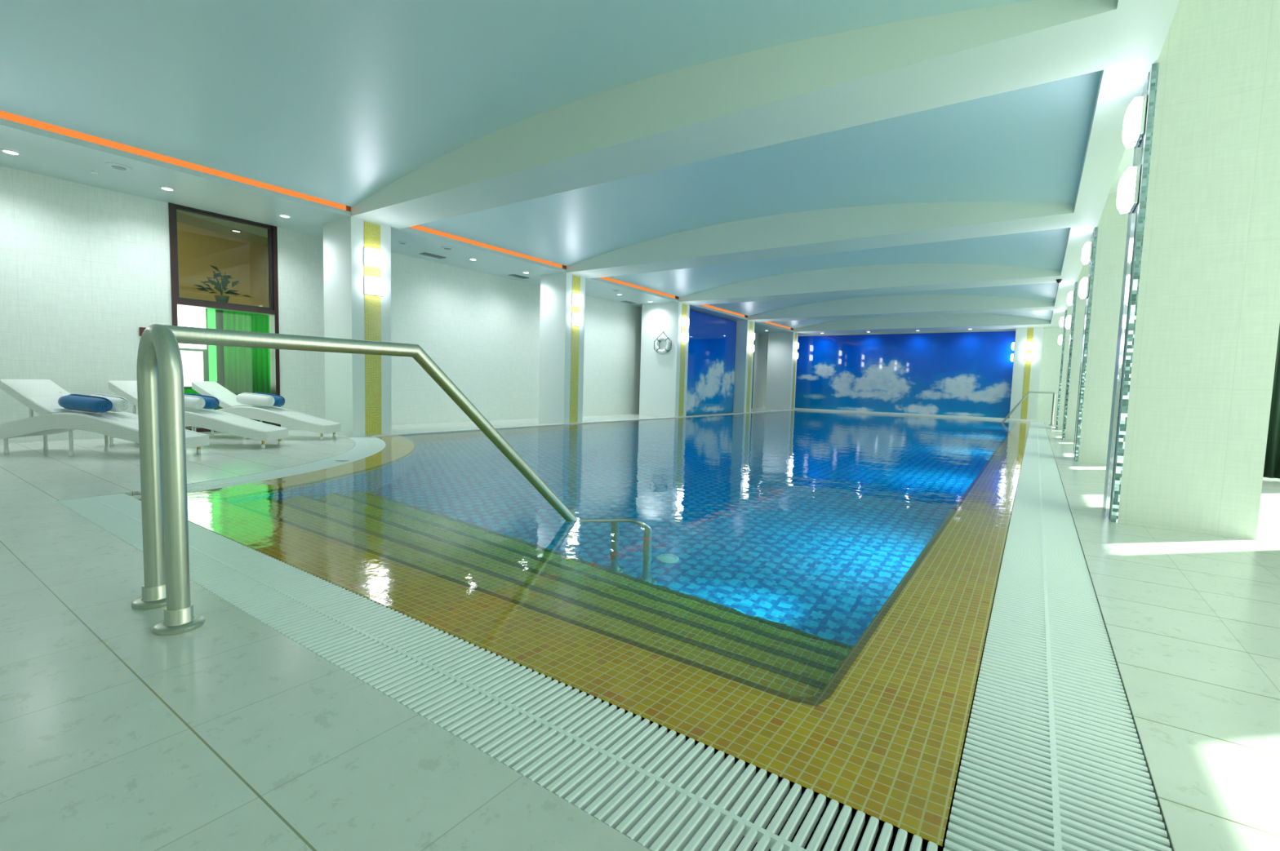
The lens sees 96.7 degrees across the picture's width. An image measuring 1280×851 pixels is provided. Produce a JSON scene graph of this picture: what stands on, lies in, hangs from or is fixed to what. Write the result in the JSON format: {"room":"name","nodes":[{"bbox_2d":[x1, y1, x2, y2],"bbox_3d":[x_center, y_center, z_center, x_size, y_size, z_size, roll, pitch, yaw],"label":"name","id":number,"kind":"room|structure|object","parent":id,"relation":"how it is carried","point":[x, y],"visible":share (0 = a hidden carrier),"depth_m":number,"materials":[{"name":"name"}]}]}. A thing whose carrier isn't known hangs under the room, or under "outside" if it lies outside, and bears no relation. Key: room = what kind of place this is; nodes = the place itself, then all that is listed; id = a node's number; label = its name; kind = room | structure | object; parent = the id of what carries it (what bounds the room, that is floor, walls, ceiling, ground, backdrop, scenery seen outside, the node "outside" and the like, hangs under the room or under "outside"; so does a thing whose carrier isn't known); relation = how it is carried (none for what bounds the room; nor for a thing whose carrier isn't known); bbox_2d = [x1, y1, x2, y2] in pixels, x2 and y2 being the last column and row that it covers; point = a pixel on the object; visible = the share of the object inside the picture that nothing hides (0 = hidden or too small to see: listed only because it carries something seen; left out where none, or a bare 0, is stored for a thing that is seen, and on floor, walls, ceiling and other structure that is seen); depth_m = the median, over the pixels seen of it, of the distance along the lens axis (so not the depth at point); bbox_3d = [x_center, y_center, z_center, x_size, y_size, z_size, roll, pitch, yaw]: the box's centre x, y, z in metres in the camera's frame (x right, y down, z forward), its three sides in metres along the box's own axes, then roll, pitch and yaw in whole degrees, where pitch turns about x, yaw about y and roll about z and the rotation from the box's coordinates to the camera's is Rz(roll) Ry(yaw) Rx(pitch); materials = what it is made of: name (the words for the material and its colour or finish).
{"room":"indoor swimming pool","nodes":[
{"label":"indoor swimming pool","id":0,"kind":"room"},
{"bbox_2d":[179,308,224,426],"bbox_3d":[-6.404,-0.991,9.462,0.040,1.940,4.900,4,5,35],"label":"wall","id":1,"kind":"structure","parent":0,"point":[219,313],"depth_m":8.99,"materials":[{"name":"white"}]},
{"bbox_2d":[177,305,206,349],"bbox_3d":[-6.871,-1.528,8.672,0.020,0.700,0.420,4,5,35],"label":"window","id":2,"kind":"structure","parent":1,"relation":"in","point":[190,317],"depth_m":8.69,"materials":[{"name":"glass"}]},
{"bbox_2d":[180,351,203,386],"bbox_3d":[-6.903,-0.869,8.700,0.020,0.540,0.370,4,5,35],"label":"window","id":3,"kind":"structure","parent":1,"relation":"in","point":[192,361],"depth_m":8.73,"materials":[{"name":"glass"}]},
{"bbox_2d":[207,308,217,382],"bbox_3d":[-6.714,-1.292,8.930,0.016,1.200,0.100,4,5,35],"label":"window","id":4,"kind":"structure","parent":1,"relation":"in","point":[211,313],"depth_m":8.93,"materials":[{"name":"green glass"}]},
{"bbox_3d":[-7.349,-2.035,10.064,2.350,0.040,4.900,4,5,35],"label":"annex","id":5,"kind":"object","parent":1,"relation":"on","visible":0},
{"bbox_2d":[194,265,253,302],"bbox_3d":[-6.717,-2.258,9.133,0.583,0.576,0.789,3,4,16],"label":"potted plant","id":6,"kind":"object","parent":5,"relation":"on","point":[224,299],"visible":0.97,"depth_m":9.11,"materials":[{"name":"green plant"}]},
{"bbox_2d":[177,222,268,307],"bbox_3d":[-8.314,-3.569,10.652,0.100,3.200,5.100,4,5,35],"label":"window pane","id":7,"kind":"structure","parent":0,"point":[245,261],"depth_m":10.96,"materials":[{"name":"brown"}]},
{"bbox_2d":[0,165,767,444],"bbox_3d":[-1.689,-2.093,13.927,0.250,3.850,24.100,4,5,35],"label":"wall","id":8,"kind":"structure","parent":0,"point":[83,268],"depth_m":8.52,"materials":[{"name":"paint"}]},
{"bbox_2d":[139,327,146,336],"bbox_3d":[-6.244,-1.181,7.183,0.044,0.110,0.110,4,5,35],"label":"alarm box","id":9,"kind":"object","parent":8,"relation":"attached to","point":[141,329],"visible":0.46,"depth_m":7.14,"materials":[{"name":"red plastic"}]},
{"bbox_2d":[168,202,280,432],"bbox_3d":[-5.793,-1.412,7.972,0.180,2.970,1.270,4,5,35],"label":"window","id":10,"kind":"structure","parent":8,"relation":"in","point":[273,309],"depth_m":8.01,"materials":[{"name":"brown"}]},
{"bbox_2d":[685,310,736,414],"bbox_3d":[2.031,-1.828,17.072,0.040,2.948,3.680,4,5,35],"label":"mural","id":11,"kind":"object","parent":8,"relation":"attached to","point":[712,339],"visible":0.83,"depth_m":17.18},
{"bbox_2d":[751,339,755,408],"bbox_3d":[3.522,-2.077,21.216,0.028,2.950,3.500,4,5,35],"label":"wall panel","id":12,"kind":"object","parent":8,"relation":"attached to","point":[754,340],"visible":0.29,"depth_m":22.62,"materials":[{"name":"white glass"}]},
{"bbox_2d":[0,118,802,335],"bbox_3d":[-0.926,-3.504,13.284,1.550,0.700,24.040,4,5,35],"label":"soffit","id":13,"kind":"structure","parent":0,"point":[43,152],"depth_m":7.08,"materials":[{"name":"white paint"}]},
{"bbox_2d":[0,148,21,155],"bbox_3d":[-6.314,-2.744,5.709,0.146,0.011,0.146,4,5,35],"label":"recessed light","id":14,"kind":"object","parent":13,"relation":"attached to","point":[7,151],"visible":1,"depth_m":5.70,"materials":[{"name":"white plastic"}]},
{"bbox_2d":[90,168,97,173],"bbox_3d":[-5.907,-2.752,6.157,0.060,0.040,0.060,4,5,35],"label":"sprinkler","id":15,"kind":"object","parent":13,"relation":"attached to","point":[91,169],"visible":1,"depth_m":6.15,"materials":[{"name":"white plastic"}]},
{"bbox_2d":[104,162,133,170],"bbox_3d":[-5.534,-2.743,6.044,0.220,0.020,0.220,4,5,35],"label":"ceiling speaker","id":16,"kind":"object","parent":13,"relation":"attached to","point":[115,166],"visible":1,"depth_m":6.01,"materials":[{"name":"white paint"}]},
{"bbox_2d":[159,186,175,191],"bbox_3d":[-5.585,-2.798,6.723,0.146,0.011,0.146,4,5,35],"label":"recessed light","id":17,"kind":"object","parent":13,"relation":"attached to","point":[167,188],"visible":1,"depth_m":6.72,"materials":[{"name":"white plastic"}]},
{"bbox_2d":[0,110,346,210],"bbox_3d":[-5.024,-2.917,6.278,0.040,0.199,3.560,4,5,35],"label":"led strip","id":18,"kind":"object","parent":13,"relation":"attached to","point":[5,115],"visible":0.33,"depth_m":6.06,"materials":[{"name":"plastic"}]},
{"bbox_2d":[278,214,291,217],"bbox_3d":[-4.836,-2.852,7.747,0.146,0.011,0.146,4,5,35],"label":"recessed light","id":19,"kind":"object","parent":13,"relation":"attached to","point":[281,215],"visible":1,"depth_m":7.73,"materials":[{"name":"white plastic"}]},
{"bbox_2d":[398,241,407,244],"bbox_3d":[-3.795,-2.918,9.104,0.140,0.020,0.140,4,5,35],"label":"ceiling speaker","id":20,"kind":"object","parent":13,"relation":"attached to","point":[400,242],"visible":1,"depth_m":9.06,"materials":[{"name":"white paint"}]},
{"bbox_2d":[418,252,446,258],"bbox_3d":[-3.639,-2.982,9.992,0.180,0.012,0.420,4,5,35],"label":"ceiling vent","id":21,"kind":"object","parent":13,"relation":"attached to","point":[424,253],"visible":1,"depth_m":9.97,"materials":[{"name":"black plastic"}]},
{"bbox_2d":[440,246,454,249],"bbox_3d":[-3.171,-2.921,9.390,0.220,0.020,0.220,4,5,35],"label":"ceiling speaker","id":22,"kind":"object","parent":13,"relation":"attached to","point":[442,247],"visible":1,"depth_m":9.34,"materials":[{"name":"white paint"}]},
{"bbox_2d":[408,225,562,268],"bbox_3d":[-2.571,-3.106,9.804,0.040,0.199,3.560,4,5,35],"label":"led strip","id":23,"kind":"object","parent":13,"relation":"attached to","point":[415,227],"visible":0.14,"depth_m":9.64,"materials":[{"name":"plastic"}]},
{"bbox_2d":[507,274,528,279],"bbox_3d":[-2.506,-3.080,11.760,0.180,0.012,0.420,4,5,35],"label":"ceiling vent","id":24,"kind":"object","parent":13,"relation":"attached to","point":[512,275],"visible":1,"depth_m":11.72,"materials":[{"name":"black plastic"}]},
{"bbox_2d":[620,301,635,303],"bbox_3d":[-0.310,-3.258,15.039,0.180,0.012,0.420,4,5,35],"label":"ceiling vent","id":25,"kind":"object","parent":13,"relation":"attached to","point":[628,302],"visible":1,"depth_m":15.01,"materials":[{"name":"black plastic"}]},
{"bbox_2d":[597,276,675,298],"bbox_3d":[-0.118,-3.294,13.331,0.040,0.199,3.560,4,5,35],"label":"led strip","id":26,"kind":"object","parent":13,"relation":"attached to","point":[606,277],"visible":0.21,"depth_m":13.37,"materials":[{"name":"plastic"}]},
{"bbox_2d":[701,304,744,317],"bbox_3d":[2.335,-3.483,16.857,0.040,0.199,3.560,4,5,35],"label":"led strip","id":27,"kind":"object","parent":13,"relation":"attached to","point":[704,305],"visible":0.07,"depth_m":17.06,"materials":[{"name":"plastic"}]},
{"bbox_2d":[764,321,791,329],"bbox_3d":[4.760,-3.670,20.343,0.040,0.199,3.460,4,5,35],"label":"led strip","id":28,"kind":"object","parent":13,"relation":"attached to","point":[768,322],"visible":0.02,"depth_m":20.70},
{"bbox_2d":[0,0,1032,207],"bbox_3d":[-1.622,-2.803,3.917,7.930,0.415,3.580,4,5,35],"label":"vault","id":29,"kind":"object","parent":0,"point":[338,101],"visible":1,"depth_m":4.69,"materials":[{"name":"teal"}]},
{"bbox_2d":[0,408,1279,850],"bbox_3d":[3.215,0.231,10.579,11.900,0.120,24.000,4,5,35],"label":"floor","id":30,"kind":"structure","parent":0,"point":[228,733],"depth_m":1.48,"materials":[{"name":"tile"}]},
{"bbox_2d":[0,379,209,456],"bbox_3d":[-5.365,-0.077,5.684,1.740,0.725,0.480,2,4,-1],"label":"sun lounger","id":31,"kind":"object","parent":30,"relation":"on","point":[42,397],"visible":0.83,"depth_m":5.46,"materials":[{"name":"white plastic"}]},
{"bbox_2d":[57,394,112,413],"bbox_3d":[-5.434,-0.217,5.578,0.479,0.174,0.170,2,4,8],"label":"rolled towel","id":32,"kind":"object","parent":31,"relation":"on","point":[79,402],"visible":1,"depth_m":5.52,"materials":[{"name":"fabric"}]},
{"bbox_2d":[88,393,129,412],"bbox_3d":[-5.411,-0.232,5.772,0.419,0.178,0.170,2,4,8],"label":"rolled towel","id":33,"kind":"object","parent":31,"relation":"on","point":[120,404],"visible":0.34,"depth_m":5.73,"materials":[{"name":"fabric"}]},
{"bbox_2d":[108,380,288,448],"bbox_3d":[-5.085,-0.131,6.530,1.740,0.725,0.480,1,4,-6],"label":"sun lounger","id":34,"kind":"object","parent":30,"relation":"on","point":[207,419],"visible":0.45,"depth_m":6.38,"materials":[{"name":"white plastic"}]},
{"bbox_2d":[184,395,204,409],"bbox_3d":[-5.139,-0.268,6.418,0.399,0.168,0.165,2,4,0],"label":"rolled towel","id":35,"kind":"object","parent":34,"relation":"on","point":[192,402],"visible":0.46,"depth_m":6.37,"materials":[{"name":"fabric"}]},
{"bbox_2d":[184,393,219,408],"bbox_3d":[-5.120,-0.281,6.610,0.399,0.175,0.161,2,4,0],"label":"rolled towel","id":36,"kind":"object","parent":34,"relation":"on","point":[211,402],"visible":0.47,"depth_m":6.58,"materials":[{"name":"fabric"}]},
{"bbox_2d":[128,436,386,499],"bbox_3d":[-3.340,0.336,5.988,0.910,0.024,4.297,1,4,-8],"label":"drain grate","id":37,"kind":"object","parent":30,"relation":"in","point":[366,446],"visible":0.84,"depth_m":5.19,"materials":[{"name":"white plastic"}]},
{"bbox_2d":[185,381,341,440],"bbox_3d":[-4.963,-0.200,7.521,1.740,0.725,0.480,1,4,-5],"label":"sun lounger","id":38,"kind":"object","parent":30,"relation":"on","point":[227,399],"visible":0.59,"depth_m":7.35,"materials":[{"name":"white plastic"}]},
{"bbox_2d":[235,392,275,406],"bbox_3d":[-5.004,-0.338,7.410,0.438,0.174,0.166,2,4,2],"label":"rolled towel","id":39,"kind":"object","parent":38,"relation":"on","point":[246,398],"visible":1,"depth_m":7.35,"materials":[{"name":"fabric"}]},
{"bbox_2d":[253,392,284,406],"bbox_3d":[-4.977,-0.350,7.603,0.418,0.181,0.162,2,4,2],"label":"rolled towel","id":40,"kind":"object","parent":38,"relation":"on","point":[279,400],"visible":0.37,"depth_m":7.58,"materials":[{"name":"fabric"}]},
{"bbox_2d":[131,324,577,635],"bbox_3d":[-0.866,0.669,2.819,0.444,2.106,2.448,6,6,43],"label":"pool handrail","id":41,"kind":"object","parent":30,"relation":"on","point":[159,370],"visible":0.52,"depth_m":2.02,"materials":[{"name":"metal"}]},
{"bbox_2d":[323,216,391,437],"bbox_3d":[-4.087,-1.369,8.245,0.756,3.000,0.580,4,5,35],"label":"column","id":42,"kind":"structure","parent":30,"relation":"on","point":[358,387],"depth_m":8.01,"materials":[{"name":"white paint"}]},
{"bbox_2d":[364,275,385,297],"bbox_3d":[-3.709,-1.955,7.974,0.096,0.254,0.280,4,5,35],"label":"wall sconce","id":43,"kind":"object","parent":42,"relation":"attached to","point":[373,286],"visible":1,"depth_m":7.93,"materials":[{"name":"white glass"}]},
{"bbox_2d":[364,247,385,269],"bbox_3d":[-3.698,-2.339,7.946,0.096,0.254,0.280,4,5,35],"label":"wall sconce","id":44,"kind":"object","parent":42,"relation":"attached to","point":[374,258],"visible":1,"depth_m":7.89,"materials":[{"name":"white glass"}]},
{"bbox_2d":[56,493,937,850],"bbox_3d":[-1.592,0.649,2.362,5.024,0.024,0.334,4,5,35],"label":"drain grate","id":45,"kind":"object","parent":30,"relation":"in","point":[657,788],"visible":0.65,"depth_m":1.43,"materials":[{"name":"white plastic"}]},
{"bbox_2d":[538,272,585,423],"bbox_3d":[-1.613,-1.556,11.757,0.706,3.000,0.580,4,5,35],"label":"column","id":46,"kind":"structure","parent":30,"relation":"on","point":[561,377],"depth_m":11.53,"materials":[{"name":"white paint"}]},
{"bbox_2d":[571,312,582,326],"bbox_3d":[-1.256,-2.144,11.501,0.096,0.254,0.280,4,5,35],"label":"wall sconce","id":47,"kind":"object","parent":46,"relation":"attached to","point":[576,318],"visible":1,"depth_m":11.42,"materials":[{"name":"white glass"}]},
{"bbox_2d":[571,293,583,307],"bbox_3d":[-1.245,-2.528,11.473,0.096,0.254,0.280,4,5,35],"label":"wall sconce","id":48,"kind":"object","parent":46,"relation":"attached to","point":[577,299],"visible":1,"depth_m":11.40,"materials":[{"name":"white glass"}]},
{"bbox_2d":[639,302,689,417],"bbox_3d":[0.655,-1.759,15.411,1.156,3.000,0.580,4,5,35],"label":"column","id":49,"kind":"structure","parent":30,"relation":"on","point":[663,376],"depth_m":15.14,"materials":[{"name":"white paint"}]},
{"bbox_2d":[653,331,671,353],"bbox_3d":[0.601,-2.203,15.014,0.554,0.587,0.117,4,5,35],"label":"lifebuoy","id":50,"kind":"object","parent":49,"relation":"attached to","point":[659,339],"visible":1,"depth_m":14.98,"materials":[{"name":"white plastic"}]},
{"bbox_2d":[680,332,688,342],"bbox_3d":[1.198,-2.333,15.027,0.096,0.254,0.280,4,5,35],"label":"wall sconce","id":51,"kind":"object","parent":49,"relation":"attached to","point":[684,335],"visible":1,"depth_m":14.94,"materials":[{"name":"white glass"}]},
{"bbox_2d":[681,317,688,328],"bbox_3d":[1.208,-2.716,14.999,0.096,0.254,0.280,4,5,35],"label":"wall sconce","id":52,"kind":"object","parent":49,"relation":"attached to","point":[685,322],"visible":1,"depth_m":14.91,"materials":[{"name":"white glass"}]},
{"bbox_2d":[732,320,755,413],"bbox_3d":[3.313,-1.932,18.796,0.656,3.000,0.580,4,5,35],"label":"column","id":53,"kind":"structure","parent":30,"relation":"on","point":[744,363],"depth_m":18.51,"materials":[{"name":"white paint"}]},
{"bbox_2d":[748,344,754,352],"bbox_3d":[3.651,-2.521,18.554,0.096,0.254,0.280,4,5,35],"label":"wall sconce","id":54,"kind":"object","parent":53,"relation":"attached to","point":[751,347],"visible":1,"depth_m":18.46,"materials":[{"name":"white glass"}]},
{"bbox_2d":[749,332,755,340],"bbox_3d":[3.662,-2.905,18.526,0.096,0.254,0.280,4,5,35],"label":"wall sconce","id":55,"kind":"object","parent":53,"relation":"attached to","point":[752,335],"visible":1,"depth_m":18.43,"materials":[{"name":"white glass"}]},
{"bbox_2d":[683,817,805,850],"bbox_3d":[3.426,0.254,11.573,8.020,0.020,21.210,4,5,35],"label":"channel","id":56,"kind":"object","parent":30,"relation":"in","point":[740,817],"depth_m":1.24,"materials":[{"name":"grey"}]},
{"bbox_2d":[764,332,798,410],"bbox_3d":[5.557,-2.127,22.327,1.006,3.000,0.550,4,5,35],"label":"column","id":57,"kind":"structure","parent":30,"relation":"on","point":[781,369],"depth_m":22.09,"materials":[{"name":"white paint"}]},
{"bbox_2d":[793,352,798,359],"bbox_3d":[6.047,-2.706,21.998,0.096,0.254,0.280,4,5,35],"label":"wall sconce","id":58,"kind":"object","parent":57,"relation":"attached to","point":[796,354],"visible":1,"depth_m":21.91,"materials":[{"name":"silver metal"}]},
{"bbox_2d":[794,342,799,349],"bbox_3d":[6.058,-3.089,21.971,0.096,0.254,0.280,4,5,35],"label":"wall sconce","id":59,"kind":"object","parent":57,"relation":"attached to","point":[796,344],"visible":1,"depth_m":21.87,"materials":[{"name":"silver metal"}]},
{"bbox_2d":[1008,327,1044,420],"bbox_3d":[12.514,-1.647,18.431,0.730,3.000,0.426,4,5,35],"label":"column","id":60,"kind":"structure","parent":30,"relation":"on","point":[1026,375],"depth_m":18.26,"materials":[{"name":"white paint"}]},
{"bbox_2d":[1010,353,1013,361],"bbox_3d":[12.175,-2.220,18.603,0.096,0.254,0.280,4,5,35],"label":"wall sconce","id":61,"kind":"object","parent":60,"relation":"attached to","point":[1012,354],"visible":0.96,"depth_m":18.50,"materials":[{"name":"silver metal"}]},
{"bbox_2d":[1011,342,1014,350],"bbox_3d":[12.185,-2.589,18.576,0.096,0.254,0.280,4,5,35],"label":"wall sconce","id":62,"kind":"object","parent":60,"relation":"attached to","point":[1013,343],"visible":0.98,"depth_m":18.47,"materials":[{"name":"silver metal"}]},
{"bbox_2d":[1022,353,1034,361],"bbox_3d":[12.405,-2.182,18.160,0.280,0.254,0.096,4,5,35],"label":"wall sconce","id":63,"kind":"object","parent":60,"relation":"attached to","point":[1027,357],"visible":1,"depth_m":18.13,"materials":[{"name":"white glass"}]},
{"bbox_2d":[1023,342,1035,349],"bbox_3d":[12.415,-2.550,18.133,0.280,0.254,0.096,4,5,35],"label":"wall sconce","id":64,"kind":"object","parent":60,"relation":"attached to","point":[1028,345],"visible":1,"depth_m":18.10,"materials":[{"name":"white glass"}]},
{"bbox_2d":[1000,391,1055,425],"bbox_3d":[11.384,0.014,16.834,1.433,2.058,0.396,4,5,35],"label":"pool handrail","id":65,"kind":"object","parent":30,"relation":"on","point":[1028,393],"visible":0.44,"depth_m":16.54,"materials":[{"name":"metal"}]},
{"bbox_2d":[942,422,1172,850],"bbox_3d":[6.569,0.366,9.385,0.354,0.024,21.191,4,5,35],"label":"drain grate","id":66,"kind":"object","parent":30,"relation":"in","point":[1053,759],"visible":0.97,"depth_m":1.51,"materials":[{"name":"white plastic"}]},
{"bbox_2d":[1055,305,1072,429],"bbox_3d":[11.085,-1.593,14.404,0.696,3.400,0.626,4,5,35],"label":"column","id":67,"kind":"structure","parent":30,"relation":"on","point":[1064,353],"depth_m":14.34,"materials":[{"name":"paint"}]},
{"bbox_2d":[1057,334,1063,345],"bbox_3d":[10.715,-2.182,14.499,0.096,0.254,0.280,4,5,35],"label":"wall sconce","id":68,"kind":"object","parent":67,"relation":"attached to","point":[1060,337],"visible":1,"depth_m":14.39,"materials":[{"name":"white glass"}]},
{"bbox_2d":[1059,316,1064,327],"bbox_3d":[10.728,-2.631,14.466,0.096,0.254,0.280,4,5,35],"label":"wall sconce","id":69,"kind":"object","parent":67,"relation":"attached to","point":[1062,319],"visible":1,"depth_m":14.36,"materials":[{"name":"white glass"}]},
{"bbox_2d":[1061,264,1088,440],"bbox_3d":[8.632,-1.405,10.877,0.696,3.400,0.626,4,5,35],"label":"column","id":70,"kind":"structure","parent":30,"relation":"on","point":[1079,304],"depth_m":10.79,"materials":[{"name":"paint"}]},
{"bbox_2d":[1065,315,1072,329],"bbox_3d":[8.262,-1.994,10.973,0.096,0.254,0.280,4,5,35],"label":"wall sconce","id":71,"kind":"object","parent":70,"relation":"attached to","point":[1068,319],"visible":1,"depth_m":10.86,"materials":[{"name":"white glass"}]},
{"bbox_2d":[1066,290,1074,306],"bbox_3d":[8.275,-2.442,10.940,0.096,0.254,0.280,4,5,35],"label":"wall sconce","id":72,"kind":"object","parent":70,"relation":"attached to","point":[1070,297],"visible":1,"depth_m":10.84,"materials":[{"name":"white glass"}]},
{"bbox_2d":[1072,192,1128,463],"bbox_3d":[6.208,-1.218,7.392,0.696,3.400,0.626,4,5,35],"label":"column","id":73,"kind":"structure","parent":30,"relation":"on","point":[1106,266],"depth_m":7.25,"materials":[{"name":"paint"}]},
{"bbox_2d":[1078,276,1089,299],"bbox_3d":[5.838,-1.807,7.487,0.096,0.254,0.280,4,5,35],"label":"wall sconce","id":74,"kind":"object","parent":73,"relation":"attached to","point":[1083,290],"visible":1,"depth_m":7.38,"materials":[{"name":"white glass"}]},
{"bbox_2d":[1081,240,1093,265],"bbox_3d":[5.850,-2.256,7.454,0.096,0.254,0.280,4,5,35],"label":"wall sconce","id":75,"kind":"object","parent":73,"relation":"attached to","point":[1086,251],"visible":1,"depth_m":7.35,"materials":[{"name":"white glass"}]},
{"bbox_2d":[1102,0,1279,540],"bbox_3d":[3.726,-1.027,3.824,0.696,3.400,0.626,4,5,35],"label":"column","id":76,"kind":"structure","parent":30,"relation":"on","point":[1199,317],"depth_m":3.58,"materials":[{"name":"paint"}]},
{"bbox_2d":[1116,164,1141,213],"bbox_3d":[3.356,-1.616,3.920,0.096,0.254,0.280,4,5,35],"label":"wall sconce","id":77,"kind":"object","parent":76,"relation":"attached to","point":[1129,183],"visible":1,"depth_m":3.82,"materials":[{"name":"white glass"}]},
{"bbox_2d":[1122,93,1146,148],"bbox_3d":[3.369,-2.065,3.887,0.096,0.254,0.280,4,5,35],"label":"wall sconce","id":78,"kind":"object","parent":76,"relation":"attached to","point":[1133,129],"visible":1,"depth_m":3.79,"materials":[{"name":"white glass"}]},
{"bbox_2d":[1262,324,1279,479],"bbox_3d":[6.986,-1.008,6.058,0.623,3.180,0.054,4,5,35],"label":"curtain","id":79,"kind":"object","parent":30,"relation":"on","point":[1272,462],"visible":0.26,"depth_m":6.18,"materials":[{"name":"green fabric"}]},
{"bbox_2d":[418,70,1102,266],"bbox_3d":[0.831,-2.991,7.443,7.930,0.415,3.580,4,5,35],"label":"ceiling","id":80,"kind":"structure","parent":0,"point":[1026,144],"depth_m":6.83,"materials":[{"name":"teal"}]},
{"bbox_2d":[606,227,1069,297],"bbox_3d":[3.284,-3.180,10.970,7.930,0.415,3.580,4,5,35],"label":"ceiling","id":81,"kind":"structure","parent":0,"point":[1044,249],"depth_m":11.07,"materials":[{"name":"teal"}]},
{"bbox_2d":[706,282,1058,316],"bbox_3d":[5.737,-3.369,14.496,7.930,0.415,3.580,4,5,35],"label":"vault","id":82,"kind":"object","parent":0,"point":[1040,291],"visible":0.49,"depth_m":14.84,"materials":[{"name":"teal"}]},
{"bbox_2d":[769,310,1053,328],"bbox_3d":[8.162,-3.555,17.982,7.930,0.415,3.480,4,5,35],"label":"vault","id":83,"kind":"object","parent":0,"point":[1044,314],"visible":0.3,"depth_m":17.69,"materials":[{"name":"teal"}]},
{"bbox_2d":[764,327,1063,422],"bbox_3d":[10.211,-2.208,20.421,12.400,3.900,0.260,4,5,35],"label":"wall","id":84,"kind":"structure","parent":0,"point":[1051,351],"depth_m":18.30,"materials":[{"name":"printed sky mural"},{"name":"paint"}]},
{"bbox_2d":[368,408,1044,437],"bbox_3d":[4.583,0.046,13.224,8.020,0.180,18.084,4,5,35],"label":"pool edge","id":85,"kind":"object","parent":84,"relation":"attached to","point":[797,409],"depth_m":18.22,"materials":[{"name":"tile"}]},
{"bbox_2d":[794,331,1015,417],"bbox_3d":[9.283,-1.911,20.883,7.390,2.870,0.048,4,5,35],"label":"mural","id":86,"kind":"object","parent":84,"relation":"attached to","point":[959,374],"visible":0.98,"depth_m":20.55},
{"bbox_2d":[1049,0,1179,328],"bbox_3d":[6.373,-2.980,8.235,0.270,0.800,24.040,4,5,35],"label":"soffit","id":87,"kind":"structure","parent":0,"point":[1140,28],"depth_m":4.25,"materials":[{"name":"white paint"}]},
{"bbox_2d":[1109,146,1134,193],"bbox_3d":[7.338,-2.954,7.564,2.120,0.100,24.040,4,5,35],"label":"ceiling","id":88,"kind":"structure","parent":0,"point":[1126,162],"depth_m":6.28,"materials":[{"name":"white paint"}]},
{"bbox_3d":[3.377,0.616,12.090,7.200,1.100,20.570,4,5,35],"label":"basin","id":89,"kind":"object","parent":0,"visible":0},
{"bbox_2d":[139,410,1030,850],"bbox_3d":[3.421,0.666,11.843,7.560,1.159,20.930,4,5,35],"label":"pool water","id":90,"kind":"object","parent":89,"relation":"in","point":[805,598],"visible":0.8,"depth_m":2.71,"materials":[{"name":"liquid"}]},
{"bbox_2d":[195,440,1026,850],"bbox_3d":[3.435,0.159,11.806,7.560,0.136,20.930,4,5,35],"label":"ledge","id":91,"kind":"object","parent":89,"relation":"attached to","point":[855,811],"visible":0.12,"depth_m":1.22,"materials":[{"name":"gold tile"}]},
{"bbox_3d":[-6.880,-1.908,9.744,3.500,3.900,5.100,4,5,35],"label":"wall","id":92,"kind":"structure","parent":0,"visible":0},
{"bbox_2d":[184,389,222,409],"bbox_3d":[-6.840,-0.271,8.627,0.059,0.560,0.876,4,5,35],"label":"curtain","id":93,"kind":"object","parent":92,"relation":"hanging from","point":[186,391],"visible":0.08,"depth_m":8.66,"materials":[{"name":"green fabric"}]},
{"bbox_2d":[176,209,267,246],"bbox_3d":[-7.197,-3.893,9.676,0.600,1.050,5.200,3,4,15],"label":"annex","id":94,"kind":"object","parent":92,"relation":"attached to","point":[244,232],"visible":0.08,"depth_m":9.73,"materials":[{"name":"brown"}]},
{"bbox_2d":[222,310,271,423],"bbox_3d":[-6.351,-0.975,9.255,0.059,1.900,0.707,4,5,35],"label":"curtain","id":95,"kind":"object","parent":92,"relation":"hanging from","point":[246,370],"visible":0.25,"depth_m":9.21,"materials":[{"name":"green fabric"}]},
{"bbox_3d":[3.339,-3.669,10.315,12.400,0.100,24.550,4,5,35],"label":"ceiling","id":96,"kind":"structure","parent":0,"visible":0},
{"bbox_2d":[351,0,1117,229],"bbox_3d":[-0.414,-2.960,5.690,7.980,0.750,0.720,4,5,35],"label":"ceiling beam","id":97,"kind":"structure","parent":96,"relation":"attached to","point":[761,98],"depth_m":4.51,"materials":[{"name":"white paint"}]},
{"bbox_2d":[566,201,1075,279],"bbox_3d":[2.039,-3.148,9.216,7.980,0.750,0.720,4,5,35],"label":"ceiling beam","id":98,"kind":"structure","parent":96,"relation":"attached to","point":[825,231],"depth_m":8.41,"materials":[{"name":"white paint"}]},
{"bbox_2d":[678,263,1061,305],"bbox_3d":[4.492,-3.337,12.743,7.980,0.750,0.720,4,5,35],"label":"ceiling beam","id":99,"kind":"structure","parent":96,"relation":"attached to","point":[884,278],"depth_m":12.10,"materials":[{"name":"white paint"}]},
{"bbox_2d":[747,294,1054,322],"bbox_3d":[6.945,-3.526,16.270,7.980,0.750,0.720,4,5,35],"label":"ceiling beam","id":100,"kind":"structure","parent":96,"relation":"attached to","point":[902,305],"depth_m":15.71,"materials":[{"name":"white paint"}]},
{"bbox_2d":[793,313,1050,334],"bbox_3d":[9.490,-3.721,19.927,7.980,0.750,1.240,4,5,35],"label":"ceiling beam","id":101,"kind":"structure","parent":96,"relation":"attached to","point":[963,322],"depth_m":19.27,"materials":[{"name":"white paint"}]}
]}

